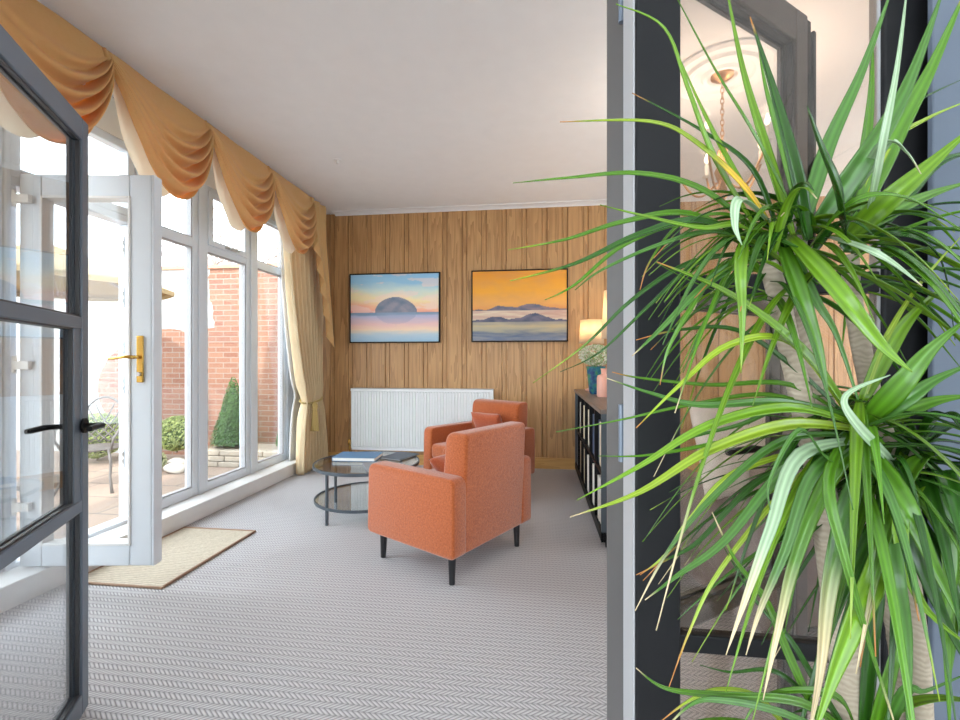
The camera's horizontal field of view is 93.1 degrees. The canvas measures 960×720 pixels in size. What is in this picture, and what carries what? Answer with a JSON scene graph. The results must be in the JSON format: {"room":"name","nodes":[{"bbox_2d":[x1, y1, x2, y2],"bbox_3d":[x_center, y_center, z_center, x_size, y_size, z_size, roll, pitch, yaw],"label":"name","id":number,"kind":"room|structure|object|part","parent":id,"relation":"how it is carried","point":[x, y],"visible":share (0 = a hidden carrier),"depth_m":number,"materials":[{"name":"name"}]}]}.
{"room":"living room","nodes":[
{"label":"living room","id":0,"kind":"room"},
{"bbox_2d":[1,97,300,572],"bbox_3d":[-2.642,-0.215,1.676,0.120,3.110,8.170,0,0,7],"label":"wall","id":1,"kind":"structure","parent":0,"point":[109,122],"depth_m":3.01,"materials":[{"name":"paint"}]},
{"bbox_2d":[0,126,1,572],"bbox_3d":[-2.597,-0.185,1.852,0.075,2.590,1.070,0,0,7],"label":"window","id":2,"kind":"structure","parent":1,"relation":"in","point":[0,126],"depth_m":2.37,"materials":[{"name":"white plastic"}]},
{"bbox_2d":[11,126,134,215],"bbox_3d":[-2.480,-1.230,2.790,0.075,0.500,0.760,0,0,7],"label":"window","id":3,"kind":"structure","parent":1,"relation":"in","point":[126,166],"depth_m":2.97,"materials":[{"name":"white plastic"}]},
{"bbox_2d":[11,174,161,565],"bbox_3d":[-2.108,0.055,2.455,0.729,2.090,0.194,0,0,-1],"label":"door","id":4,"kind":"structure","parent":1,"relation":"in","point":[38,194],"depth_m":2.43,"materials":[{"name":"white plastic"}]},
{"bbox_3d":[-1.874,-0.013,2.393,0.144,0.027,0.061,0,0,-1],"label":"handle","id":5,"kind":"part","parent":4,"relation":"part of","materials":[{"name":"gold metal"}]},
{"bbox_3d":[-1.812,-0.005,2.426,0.035,0.250,0.010,0,0,-1],"label":"handle plate","id":6,"kind":"part","parent":4,"relation":"part of","materials":[{"name":"gold metal"}]},
{"bbox_2d":[2,127,293,571],"bbox_3d":[-2.360,-0.185,3.798,0.112,2.590,2.850,0,0,7],"label":"window frame","id":7,"kind":"structure","parent":1,"relation":"attached to","point":[9,182],"depth_m":3.10,"materials":[{"name":"white plastic"}]},
{"bbox_2d":[0,459,295,613],"bbox_3d":[-2.288,1.174,3.275,0.185,0.132,4.030,0,0,7],"label":"window sill","id":8,"kind":"structure","parent":1,"relation":"attached to","point":[20,584],"depth_m":3.33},
{"bbox_2d":[0,0,333,346],"bbox_3d":[-2.135,-0.957,3.165,0.516,1.623,4.251,0,0,7],"label":"valance","id":9,"kind":"object","parent":1,"relation":"attached to","point":[164,139],"visible":0.97,"depth_m":2.81,"materials":[{"name":"fabric"}]},
{"bbox_2d":[280,236,299,460],"bbox_3d":[-2.078,-0.126,4.984,0.042,2.708,0.374,0,0,7],"label":"curtain","id":10,"kind":"object","parent":9,"relation":"hanging from","point":[295,407],"visible":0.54,"depth_m":4.99,"materials":[{"name":"white fabric"}]},
{"bbox_2d":[283,245,327,474],"bbox_3d":[-1.881,-0.241,5.047,0.220,2.938,0.923,0,0,4],"label":"curtain","id":11,"kind":"object","parent":9,"relation":"hanging from","point":[303,295],"visible":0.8,"depth_m":4.96,"materials":[{"name":"beige fabric"}]},
{"bbox_3d":[-1.897,0.440,5.125,0.175,0.083,0.424,0,0,7],"label":"tie cord","id":12,"kind":"part","parent":11,"relation":"part of","materials":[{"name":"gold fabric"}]},
{"bbox_2d":[162,192,197,508],"bbox_3d":[-2.394,-0.185,3.474,0.075,2.590,0.560,0,0,7],"label":"window","id":13,"kind":"structure","parent":1,"relation":"in","point":[189,240],"depth_m":3.69,"materials":[{"name":"white plastic"}]},
{"bbox_2d":[204,184,249,491],"bbox_3d":[-2.286,-0.185,4.119,0.130,2.590,0.625,0,0,7],"label":"window","id":14,"kind":"structure","parent":1,"relation":"in","point":[241,257],"depth_m":4.28,"materials":[{"name":"white plastic"}]},
{"bbox_3d":[-2.238,-0.999,4.123,0.037,0.022,0.160,0,0,7],"label":"handle","id":15,"kind":"part","parent":14,"relation":"part of","materials":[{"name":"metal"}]},
{"bbox_2d":[255,219,286,471],"bbox_3d":[-2.229,-0.185,4.792,0.075,2.590,0.585,0,0,7],"label":"window","id":16,"kind":"structure","parent":1,"relation":"in","point":[261,266],"depth_m":5.01,"materials":[{"name":"white plastic"}]},
{"bbox_2d":[0,465,831,719],"bbox_3d":[0.925,1.300,1.230,7.270,0.120,8.270,0,0,7],"label":"floor","id":17,"kind":"structure","parent":0,"point":[301,618],"depth_m":2.06,"materials":[{"name":"carpet"}]},
{"bbox_2d":[88,526,255,588],"bbox_3d":[-1.946,1.232,2.901,0.567,0.015,0.830,0,0,7],"label":"doormat","id":18,"kind":"object","parent":17,"relation":"on","point":[185,549],"visible":0.78,"depth_m":2.79,"materials":[{"name":"fabric"}]},
{"bbox_2d":[312,451,418,525],"bbox_3d":[-0.927,1.036,3.744,0.850,0.408,0.850,0,0,7],"label":"coffee table","id":19,"kind":"object","parent":17,"relation":"on","point":[326,463],"visible":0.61,"depth_m":3.60,"materials":[{"name":"metal"}]},
{"bbox_3d":[-1.148,1.042,3.412,0.025,0.395,0.025,0,0,7],"label":"leg","id":20,"kind":"part","parent":19,"relation":"part of","materials":[{"name":"metal"}]},
{"bbox_3d":[-1.259,1.042,3.966,0.025,0.395,0.025,0,0,7],"label":"leg","id":21,"kind":"part","parent":19,"relation":"part of","materials":[{"name":"metal"}]},
{"bbox_2d":[332,452,382,461],"bbox_3d":[-1.030,0.816,3.848,0.360,0.030,0.240,0,0,4],"label":"book","id":22,"kind":"object","parent":19,"relation":"on","point":[343,456],"visible":1,"depth_m":3.78,"materials":[{"name":"blue paper"}]},
{"bbox_3d":[-0.927,0.838,3.744,0.822,0.008,0.822,0,0,7],"label":"glass","id":23,"kind":"part","parent":19,"relation":"part of","materials":[{"name":"clear glass"}]},
{"bbox_2d":[362,461,390,471],"bbox_3d":[-0.785,0.827,3.545,0.220,0.008,0.300,0,0,-22],"label":"magazine","id":24,"kind":"object","parent":19,"relation":"on","point":[366,465],"visible":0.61,"depth_m":3.58,"materials":[{"name":"white paper"}]},
{"bbox_2d":[380,451,418,460],"bbox_3d":[-0.689,0.826,3.916,0.210,0.010,0.280,0,0,27],"label":"magazine","id":25,"kind":"object","parent":19,"relation":"on","point":[398,456],"visible":1,"depth_m":3.87,"materials":[{"name":"grey paper"}]},
{"bbox_2d":[368,421,530,585],"bbox_3d":[-0.178,0.823,2.947,0.738,0.835,0.800,0,0,38],"label":"armchair","id":26,"kind":"object","parent":17,"relation":"on","point":[482,492],"visible":1,"depth_m":2.63,"materials":[{"name":"fabric"}]},
{"bbox_3d":[-0.606,1.152,2.867,0.047,0.176,0.046,0,0,38],"label":"leg","id":27,"kind":"part","parent":26,"relation":"part of","materials":[{"name":"black wood"}]},
{"bbox_3d":[-0.390,0.858,2.679,0.719,0.435,0.115,0,0,38],"label":"armrest","id":28,"kind":"part","parent":26,"relation":"part of","materials":[{"name":"fabric"}]},
{"bbox_2d":[428,454,444,471],"bbox_3d":[-0.146,0.715,2.948,0.246,0.196,0.300,0,0,32],"label":"cushion","id":29,"kind":"object","parent":26,"relation":"on","point":[438,463],"visible":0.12,"depth_m":2.87,"materials":[{"name":"fabric"}]},
{"bbox_3d":[-0.154,1.152,2.519,0.047,0.176,0.046,0,0,38],"label":"leg","id":30,"kind":"part","parent":26,"relation":"part of","materials":[{"name":"black wood"}]},
{"bbox_3d":[0.030,0.740,2.787,0.212,0.670,0.610,0,0,38],"label":"backrest","id":31,"kind":"part","parent":26,"relation":"part of","materials":[{"name":"fabric"}]},
{"bbox_3d":[0.028,0.858,3.221,0.719,0.435,0.115,0,0,38],"label":"armrest","id":32,"kind":"part","parent":26,"relation":"part of","materials":[{"name":"fabric"}]},
{"bbox_3d":[0.242,1.152,3.034,0.047,0.176,0.046,0,0,38],"label":"leg","id":33,"kind":"part","parent":26,"relation":"part of","materials":[{"name":"black wood"}]},
{"bbox_2d":[423,399,534,473],"bbox_3d":[-0.008,0.823,4.338,0.800,0.835,0.738,0,0,44],"label":"armchair","id":34,"kind":"object","parent":17,"relation":"on","point":[435,437],"visible":0.22,"depth_m":4.34,"materials":[{"name":"fabric"}]},
{"bbox_2d":[432,442,445,457],"bbox_3d":[-0.058,0.855,4.287,0.564,0.140,0.594,0,0,44],"label":"seat cushion","id":35,"kind":"object","parent":34,"relation":"on","point":[437,447],"depth_m":4.22,"materials":[{"name":"fabric"}]},
{"bbox_3d":[-0.257,0.858,4.574,0.115,0.435,0.719,0,0,44],"label":"armrest","id":36,"kind":"part","parent":34,"relation":"part of","materials":[{"name":"fabric"}]},
{"bbox_2d":[471,412,502,427],"bbox_3d":[0.094,0.655,4.400,0.342,0.300,0.200,0,0,36],"label":"cushion","id":37,"kind":"object","parent":34,"relation":"on","point":[479,419],"visible":0.38,"depth_m":4.33,"materials":[{"name":"fabric"}]},
{"bbox_3d":[0.175,0.740,4.527,0.610,0.670,0.212,0,0,44],"label":"backrest","id":38,"kind":"part","parent":34,"relation":"part of","materials":[{"name":"fabric"}]},
{"bbox_3d":[0.235,0.858,4.097,0.115,0.435,0.719,0,0,44],"label":"armrest","id":39,"kind":"part","parent":34,"relation":"part of","materials":[{"name":"fabric"}]},
{"bbox_2d":[574,389,606,546],"bbox_3d":[1.112,0.782,4.008,0.390,0.915,2.110,0,0,7],"label":"bookcase","id":40,"kind":"object","parent":17,"relation":"on","point":[597,406],"visible":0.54,"depth_m":3.53,"materials":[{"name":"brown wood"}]},
{"bbox_3d":[1.240,0.777,5.035,0.370,0.845,0.020,0,0,7],"label":"panel","id":41,"kind":"part","parent":40,"relation":"part of","materials":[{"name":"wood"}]},
{"bbox_2d":[577,435,577,464],"bbox_3d":[1.180,0.980,4.936,0.250,0.310,0.080,0,0,7],"label":"box file","id":42,"kind":"object","parent":40,"relation":"on","point":[577,435],"visible":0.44,"depth_m":4.91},
{"bbox_2d":[580,441,580,471],"bbox_3d":[1.143,0.980,4.592,0.250,0.310,0.080,0,0,7],"label":"box file","id":43,"kind":"object","parent":40,"relation":"on","point":[580,441],"visible":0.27,"depth_m":4.62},
{"bbox_2d":[580,402,580,432],"bbox_3d":[1.140,0.585,4.597,0.250,0.310,0.080,0,0,7],"label":"box file","id":44,"kind":"object","parent":40,"relation":"on","point":[580,402],"visible":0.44,"depth_m":4.59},
{"bbox_2d":[583,405,584,438],"bbox_3d":[1.100,0.585,4.263,0.250,0.310,0.080,0,0,7],"label":"box file","id":45,"kind":"object","parent":40,"relation":"on","point":[583,405],"visible":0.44,"depth_m":4.27,"materials":[{"name":"white cardboard"}]},
{"bbox_2d":[584,449,584,482],"bbox_3d":[1.084,0.980,4.167,0.250,0.310,0.080,0,0,7],"label":"box file","id":46,"kind":"object","parent":40,"relation":"on","point":[584,449],"visible":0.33,"depth_m":4.18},
{"bbox_2d":[587,455,588,492],"bbox_3d":[1.054,0.980,3.913,0.250,0.310,0.080,0,0,7],"label":"box file","id":47,"kind":"object","parent":40,"relation":"on","point":[587,455],"visible":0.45,"depth_m":3.91,"materials":[{"name":"white cardboard"}]},
{"bbox_3d":[1.107,0.750,4.008,0.360,0.020,2.050,0,0,7],"label":"shelf","id":48,"kind":"part","parent":40,"relation":"part of","materials":[{"name":"black wood"}]},
{"bbox_2d":[588,409,588,444],"bbox_3d":[1.060,0.585,3.911,0.250,0.310,0.080,0,0,7],"label":"box file","id":49,"kind":"object","parent":40,"relation":"on","point":[588,409],"visible":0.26,"depth_m":3.92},
{"bbox_2d":[579,319,603,390],"bbox_3d":[1.186,-0.050,4.840,0.262,0.750,0.262,0,0,7],"label":"table lamp","id":50,"kind":"object","parent":40,"relation":"on","point":[588,327],"visible":0.58,"depth_m":4.74,"materials":[{"name":"fabric"}]},
{"bbox_3d":[1.186,-0.300,4.840,0.262,0.250,0.262,0,0,7],"label":"lamp shade","id":51,"kind":"part","parent":50,"relation":"part of","materials":[{"name":"fabric"}]},
{"bbox_2d":[592,463,593,504],"bbox_3d":[1.016,0.980,3.575,0.250,0.310,0.080,0,0,7],"label":"box file","id":52,"kind":"object","parent":40,"relation":"on","point":[593,463],"visible":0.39,"depth_m":3.58,"materials":[{"name":"white cardboard"}]},
{"bbox_2d":[593,414,593,453],"bbox_3d":[1.018,0.585,3.575,0.250,0.310,0.080,0,0,7],"label":"box file","id":53,"kind":"object","parent":40,"relation":"on","point":[593,414],"visible":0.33,"depth_m":3.58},
{"bbox_2d":[586,366,605,393],"bbox_3d":[1.111,0.193,4.366,0.188,0.265,0.188,0,0,7],"label":"vase","id":54,"kind":"object","parent":40,"relation":"on","point":[593,372],"visible":0.71,"depth_m":4.30,"materials":[{"name":"blue ceramic"}]},
{"bbox_2d":[578,344,606,365],"bbox_3d":[1.112,0.060,4.366,0.342,0.430,0.342,0,0,7],"label":"bunch","id":55,"kind":"object","parent":54,"relation":"in","point":[602,361],"visible":0.72,"depth_m":4.30,"materials":[{"name":"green plant"}]},
{"bbox_2d":[598,475,600,520],"bbox_3d":[0.965,0.980,3.220,0.250,0.310,0.080,0,0,7],"label":"box file","id":56,"kind":"object","parent":40,"relation":"on","point":[599,476],"visible":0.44,"depth_m":3.22,"materials":[{"name":"cardboard"}]},
{"bbox_2d":[599,419,600,462],"bbox_3d":[0.977,0.585,3.236,0.250,0.310,0.080,0,0,7],"label":"box file","id":57,"kind":"object","parent":40,"relation":"on","point":[599,419],"visible":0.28,"depth_m":3.24,"materials":[{"name":"white cardboard"}]},
{"bbox_2d":[600,421,600,465],"bbox_3d":[0.959,0.585,3.144,0.250,0.310,0.080,0,0,7],"label":"box file","id":58,"kind":"object","parent":40,"relation":"on","point":[600,421],"visible":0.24,"depth_m":3.15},
{"bbox_2d":[600,478,600,522],"bbox_3d":[0.958,0.980,3.133,0.250,0.310,0.080,0,0,7],"label":"box file","id":59,"kind":"object","parent":40,"relation":"on","point":[600,478],"visible":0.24,"depth_m":3.15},
{"bbox_2d":[597,368,606,396],"bbox_3d":[1.093,0.200,4.015,0.120,0.250,0.119,0,0,7],"label":"bottle vase","id":60,"kind":"object","parent":40,"relation":"on","point":[601,379],"visible":0.87,"depth_m":3.97,"materials":[{"name":"ceramic"}]},
{"bbox_2d":[601,290,606,338],"bbox_3d":[1.126,-0.115,3.638,0.302,0.880,0.302,0,0,7],"label":"table lamp","id":61,"kind":"object","parent":40,"relation":"on","point":[604,317],"visible":0.05,"depth_m":3.61,"materials":[{"name":"ceramic"}]},
{"bbox_3d":[0.983,0.777,2.981,0.370,0.845,0.020,0,0,7],"label":"panel","id":62,"kind":"part","parent":40,"relation":"part of","materials":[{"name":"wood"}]},
{"bbox_2d":[508,0,959,719],"bbox_3d":[0.372,0.381,0.478,0.687,1.718,0.340,0,0,7],"label":"dracaena","id":63,"kind":"object","parent":17,"relation":"on","point":[875,550],"visible":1,"depth_m":0.46,"materials":[{"name":"plant"}]},
{"bbox_2d":[680,464,839,632],"bbox_3d":[1.909,0.840,2.396,1.600,0.800,0.850,0,0,-5],"label":"sofa","id":64,"kind":"object","parent":17,"relation":"on","point":[703,573],"visible":0.11,"depth_m":2.12,"materials":[{"name":"beige fabric"}]},
{"bbox_2d":[690,406,764,499],"bbox_3d":[1.284,0.440,2.237,0.484,0.456,0.231,0,0,-5],"label":"cushion","id":65,"kind":"object","parent":64,"relation":"on","point":[698,416],"visible":0.29,"depth_m":2.16,"materials":[{"name":"white fabric"}]},
{"bbox_3d":[1.202,0.900,2.336,0.181,0.520,0.850,0,0,-5],"label":"armrest","id":66,"kind":"part","parent":64,"relation":"part of","materials":[{"name":"beige fabric"}]},
{"bbox_2d":[37,0,868,214],"bbox_3d":[0.727,-1.895,1.254,7.670,0.250,8.270,0,0,7],"label":"ceiling","id":67,"kind":"structure","parent":0,"point":[421,103],"depth_m":2.92,"materials":[{"name":"paint"}]},
{"bbox_2d":[334,158,341,163],"bbox_3d":[-1.259,-1.753,4.028,0.070,0.034,0.070,0,0,7],"label":"ceiling sensor","id":68,"kind":"object","parent":67,"relation":"attached to","point":[336,160],"visible":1,"depth_m":4.02,"materials":[{"name":"white plastic"}]},
{"bbox_2d":[680,37,776,101],"bbox_3d":[1.489,-1.752,2.797,0.600,0.036,0.600,0,0,7],"label":"ceiling rose","id":69,"kind":"object","parent":67,"relation":"attached to","point":[723,55],"visible":0.72,"depth_m":2.71,"materials":[{"name":"paint"}]},
{"bbox_2d":[682,69,773,201],"bbox_3d":[1.493,-1.357,2.821,0.574,0.786,0.549,0,0,7],"label":"chandelier","id":70,"kind":"object","parent":69,"relation":"hanging from","point":[727,74],"visible":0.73,"depth_m":2.78,"materials":[{"name":"gold metal"}]},
{"bbox_3d":[1.354,-1.120,2.862,0.252,0.210,0.014,0,0,26],"label":"arm","id":71,"kind":"part","parent":70,"relation":"part of","materials":[{"name":"gold metal"}]},
{"bbox_3d":[1.526,-1.354,3.064,0.032,0.065,0.032,0,0,7],"label":"bulb","id":72,"kind":"part","parent":70,"relation":"part of","materials":[{"name":"beige glass"}]},
{"bbox_3d":[1.510,-1.120,2.946,0.014,0.210,0.252,0,0,8],"label":"arm","id":73,"kind":"part","parent":70,"relation":"part of","materials":[{"name":"gold metal"}]},
{"bbox_3d":[1.385,-1.120,2.688,0.014,0.210,0.252,0,0,44],"label":"arm","id":74,"kind":"part","parent":70,"relation":"part of","materials":[{"name":"gold metal"}]},
{"bbox_3d":[1.489,-1.509,2.797,0.019,0.410,0.019,0,0,-38],"label":"chain","id":75,"kind":"part","parent":70,"relation":"part of","materials":[{"name":"gold metal"}]},
{"bbox_3d":[1.560,-1.120,2.664,0.151,0.210,0.209,0,0,7],"label":"arm","id":76,"kind":"part","parent":70,"relation":"part of","materials":[{"name":"gold metal"}]},
{"bbox_3d":[1.637,-1.120,2.823,0.252,0.210,0.014,0,0,-10],"label":"arm","id":77,"kind":"part","parent":70,"relation":"part of","materials":[{"name":"gold metal"}]},
{"bbox_3d":[1.616,-1.354,2.558,0.032,0.065,0.032,0,0,7],"label":"bulb","id":78,"kind":"part","parent":70,"relation":"part of","materials":[{"name":"beige glass"}]},
{"bbox_2d":[323,196,868,461],"bbox_3d":[1.313,-0.265,5.214,7.090,3.010,0.166,0,0,7],"label":"wall","id":79,"kind":"structure","parent":0,"point":[453,244],"depth_m":5.27,"materials":[{"name":"brown wood"}]},
{"bbox_2d":[349,272,439,342],"bbox_3d":[-1.014,-0.617,5.398,1.101,0.826,0.044,0,0,7],"label":"painting","id":80,"kind":"object","parent":79,"relation":"attached to","point":[383,307],"visible":1,"depth_m":5.38,"materials":[{"name":"multicoloured paint"}]},
{"bbox_2d":[348,388,493,451],"bbox_3d":[-0.712,0.787,5.328,1.744,0.906,0.080,0,0,7],"label":"radiator","id":81,"kind":"object","parent":79,"relation":"attached to","point":[388,419],"visible":0.84,"depth_m":5.32,"materials":[{"name":"metal"}]},
{"bbox_3d":[-1.525,0.691,5.435,0.006,0.708,0.066,0,0,7],"label":"panel","id":82,"kind":"part","parent":81,"relation":"part of","materials":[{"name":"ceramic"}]},
{"bbox_2d":[351,388,492,391],"bbox_3d":[-0.687,0.351,5.325,1.695,0.035,0.080,0,0,7],"label":"grille","id":83,"kind":"object","parent":81,"relation":"attached to","point":[352,389],"depth_m":5.31,"materials":[{"name":"metal"}]},
{"bbox_2d":[328,452,698,472],"bbox_3d":[1.361,1.177,5.114,6.970,0.125,0.020,0,0,7],"label":"baseboard","id":84,"kind":"structure","parent":79,"relation":"attached to","point":[540,463],"depth_m":5.17,"materials":[{"name":"brown wood"}]},
{"bbox_2d":[471,268,567,341],"bbox_3d":[0.449,-0.621,5.215,1.102,0.825,0.044,0,0,7],"label":"painting","id":85,"kind":"object","parent":79,"relation":"attached to","point":[503,309],"visible":0.99,"depth_m":5.20,"materials":[{"name":"multicoloured paint"}]},
{"bbox_2d":[332,190,828,215],"bbox_3d":[1.529,-1.756,5.048,6.620,0.028,0.110,0,0,7],"label":"trim","id":86,"kind":"structure","parent":79,"relation":"attached to","point":[823,192],"depth_m":5.22,"materials":[{"name":"paint"}]},
{"bbox_3d":[0.805,-0.265,0.675,6.970,3.010,0.140,0,0,7],"label":"wall partition","id":87,"kind":"structure","parent":0,"visible":0},
{"bbox_2d":[0,24,104,719],"bbox_3d":[-1.282,0.196,1.287,0.176,2.065,0.703,0,0,-22],"label":"door","id":88,"kind":"structure","parent":87,"relation":"in","point":[16,66],"depth_m":1.55,"materials":[{"name":"metal"}]},
{"bbox_3d":[-1.284,0.188,1.293,0.046,0.671,0.588,0,0,-22],"label":"cross rail","id":89,"kind":"part","parent":88,"relation":"part of","materials":[{"name":"metal"}]},
{"bbox_3d":[-1.433,0.228,1.499,0.058,0.020,0.124,0,0,-22],"label":"handle","id":90,"kind":"part","parent":88,"relation":"part of","materials":[{"name":"black metal"}]},
{"bbox_3d":[-1.324,0.228,1.544,0.058,0.020,0.124,0,0,-22],"label":"handle","id":91,"kind":"part","parent":88,"relation":"part of","materials":[{"name":"black metal"}]},
{"bbox_2d":[607,0,815,719],"bbox_3d":[0.532,0.196,0.982,0.685,2.065,0.176,0,0,-30],"label":"door","id":92,"kind":"structure","parent":87,"relation":"in","point":[777,23],"depth_m":0.90,"materials":[{"name":"grey metal"}]},
{"bbox_3d":[0.515,0.188,0.972,0.520,0.671,0.046,0,0,-30],"label":"cross rail","id":93,"kind":"part","parent":92,"relation":"part of","materials":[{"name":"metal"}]},
{"bbox_3d":[0.672,0.228,1.129,0.124,0.020,0.058,0,0,-30],"label":"handle","id":94,"kind":"part","parent":92,"relation":"part of","materials":[{"name":"black metal"}]},
{"bbox_2d":[623,0,927,719],"bbox_3d":[0.445,0.180,0.714,0.410,2.120,0.088,0,0,7],"label":"mirror frame","id":95,"kind":"structure","parent":87,"relation":"in","point":[651,71],"depth_m":0.69,"materials":[{"name":"black metal"}]},
{"bbox_3d":[0.276,0.180,0.731,0.066,2.120,0.080,0,0,7],"label":"corner post","id":96,"kind":"part","parent":95,"relation":"part of","materials":[{"name":"black metal"}]},
{"bbox_3d":[0.443,0.180,0.686,0.276,2.120,0.022,0,0,7],"label":"cross rail","id":97,"kind":"part","parent":95,"relation":"part of","materials":[{"name":"black metal"}]},
{"bbox_3d":[0.613,0.180,0.663,0.062,2.120,0.028,0,0,7],"label":"post","id":98,"kind":"part","parent":95,"relation":"part of","materials":[{"name":"black metal"}]},
{"bbox_2d":[928,0,959,719],"bbox_3d":[0.699,0.180,0.613,0.166,2.120,0.010,0,0,7],"label":"wall","id":99,"kind":"structure","parent":87,"relation":"attached to","point":[943,128],"depth_m":0.62,"materials":[{"name":"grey paint"}]},
{"label":"outside","id":100,"kind":"structure","parent":0,"visible":0},
{"bbox_2d":[16,450,237,538],"bbox_3d":[-7.997,1.430,4.025,11.130,0.120,18.000,0,0,7],"label":"floor","id":101,"kind":"structure","parent":100,"point":[103,506],"depth_m":4.97,"materials":[{"name":"stone"}]},
{"bbox_2d":[54,396,118,496],"bbox_3d":[-4.096,0.888,4.840,0.584,0.982,0.537,0,0,-18],"label":"garden chair","id":102,"kind":"object","parent":101,"relation":"on","point":[97,447],"visible":0.5,"depth_m":4.89,"materials":[{"name":"metal"}]},
{"bbox_3d":[-4.243,1.152,4.581,0.041,0.452,0.149,0,0,17],"label":"leg","id":103,"kind":"part","parent":102,"relation":"part of","materials":[{"name":"metal"}]},
{"bbox_3d":[-4.324,0.807,4.747,0.093,0.258,0.415,0,0,-18],"label":"armrest","id":104,"kind":"part","parent":102,"relation":"part of","materials":[{"name":"metal"}]},
{"bbox_3d":[-4.092,0.930,4.826,0.470,0.024,0.470,0,0,-18],"label":"seat","id":105,"kind":"part","parent":102,"relation":"part of","materials":[{"name":"metal"}]},
{"bbox_3d":[-3.826,1.152,4.716,0.149,0.452,0.041,0,0,38],"label":"leg","id":106,"kind":"part","parent":102,"relation":"part of","materials":[{"name":"metal"}]},
{"bbox_3d":[-3.857,0.807,4.897,0.093,0.258,0.415,0,0,-18],"label":"armrest","id":107,"kind":"part","parent":102,"relation":"part of","materials":[{"name":"metal"}]},
{"bbox_2d":[16,245,174,490],"bbox_3d":[-4.775,0.025,5.002,2.245,2.690,2.245,0,0,30],"label":"parasol","id":108,"kind":"object","parent":101,"relation":"on","point":[103,280],"visible":0.27,"depth_m":5.32,"materials":[{"name":"fabric"}]},
{"bbox_2d":[88,412,118,459],"bbox_3d":[-5.221,1.038,6.193,0.673,0.644,0.667,0,0,7],"label":"round shrub","id":109,"kind":"object","parent":101,"relation":"on","point":[93,455],"visible":0.44,"depth_m":6.11,"materials":[{"name":"green plant"}]},
{"bbox_2d":[16,263,277,454],"bbox_3d":[-6.980,0.015,7.032,9.600,2.750,0.280,0,0,7],"label":"wall","id":110,"kind":"structure","parent":101,"relation":"on","point":[223,279],"depth_m":6.58,"materials":[{"name":"brick"}]},
{"bbox_2d":[162,452,167,467],"bbox_3d":[-4.001,1.243,5.561,0.300,0.294,0.304,0,0,7],"label":"round shrub","id":111,"kind":"object","parent":101,"relation":"on","point":[164,459],"visible":0.12,"depth_m":5.60,"materials":[{"name":"green plant"}]},
{"bbox_2d":[162,415,184,452],"bbox_3d":[-4.069,0.992,6.103,0.519,0.497,0.521,0,0,7],"label":"round shrub","id":112,"kind":"object","parent":101,"relation":"on","point":[173,427],"visible":0.64,"depth_m":5.96,"materials":[{"name":"green plant"}]},
{"bbox_2d":[163,462,184,473],"bbox_3d":[-3.696,1.312,5.531,0.243,0.136,0.191,0,0,7],"label":"rock","id":113,"kind":"object","parent":101,"relation":"on","point":[174,468],"visible":0.93,"depth_m":5.46,"materials":[{"name":"white stone"}]},
{"bbox_2d":[167,457,184,464],"bbox_3d":[-3.892,1.317,5.868,0.222,0.123,0.170,0,0,7],"label":"rock","id":114,"kind":"object","parent":101,"relation":"on","point":[176,459],"visible":0.46,"depth_m":5.82,"materials":[{"name":"white stone"}]},
{"bbox_2d":[88,200,277,265],"bbox_3d":[-5.785,-1.419,10.559,5.830,5.664,5.791,0,0,-27],"label":"bare tree","id":115,"kind":"object","parent":101,"relation":"on","point":[214,261],"visible":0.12,"depth_m":9.75,"materials":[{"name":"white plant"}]},
{"bbox_2d":[208,443,277,467],"bbox_3d":[-2.833,1.268,6.064,1.570,0.205,0.610,0,0,7],"label":"bed","id":116,"kind":"object","parent":101,"relation":"on","point":[219,456],"visible":0.3,"depth_m":5.84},
{"bbox_2d":[209,377,239,446],"bbox_3d":[-3.355,0.690,6.158,0.543,0.930,0.538,0,0,41],"label":"conical shrub","id":117,"kind":"object","parent":116,"relation":"on","point":[227,426],"visible":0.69,"depth_m":6.02,"materials":[{"name":"green plant"}]}
]}

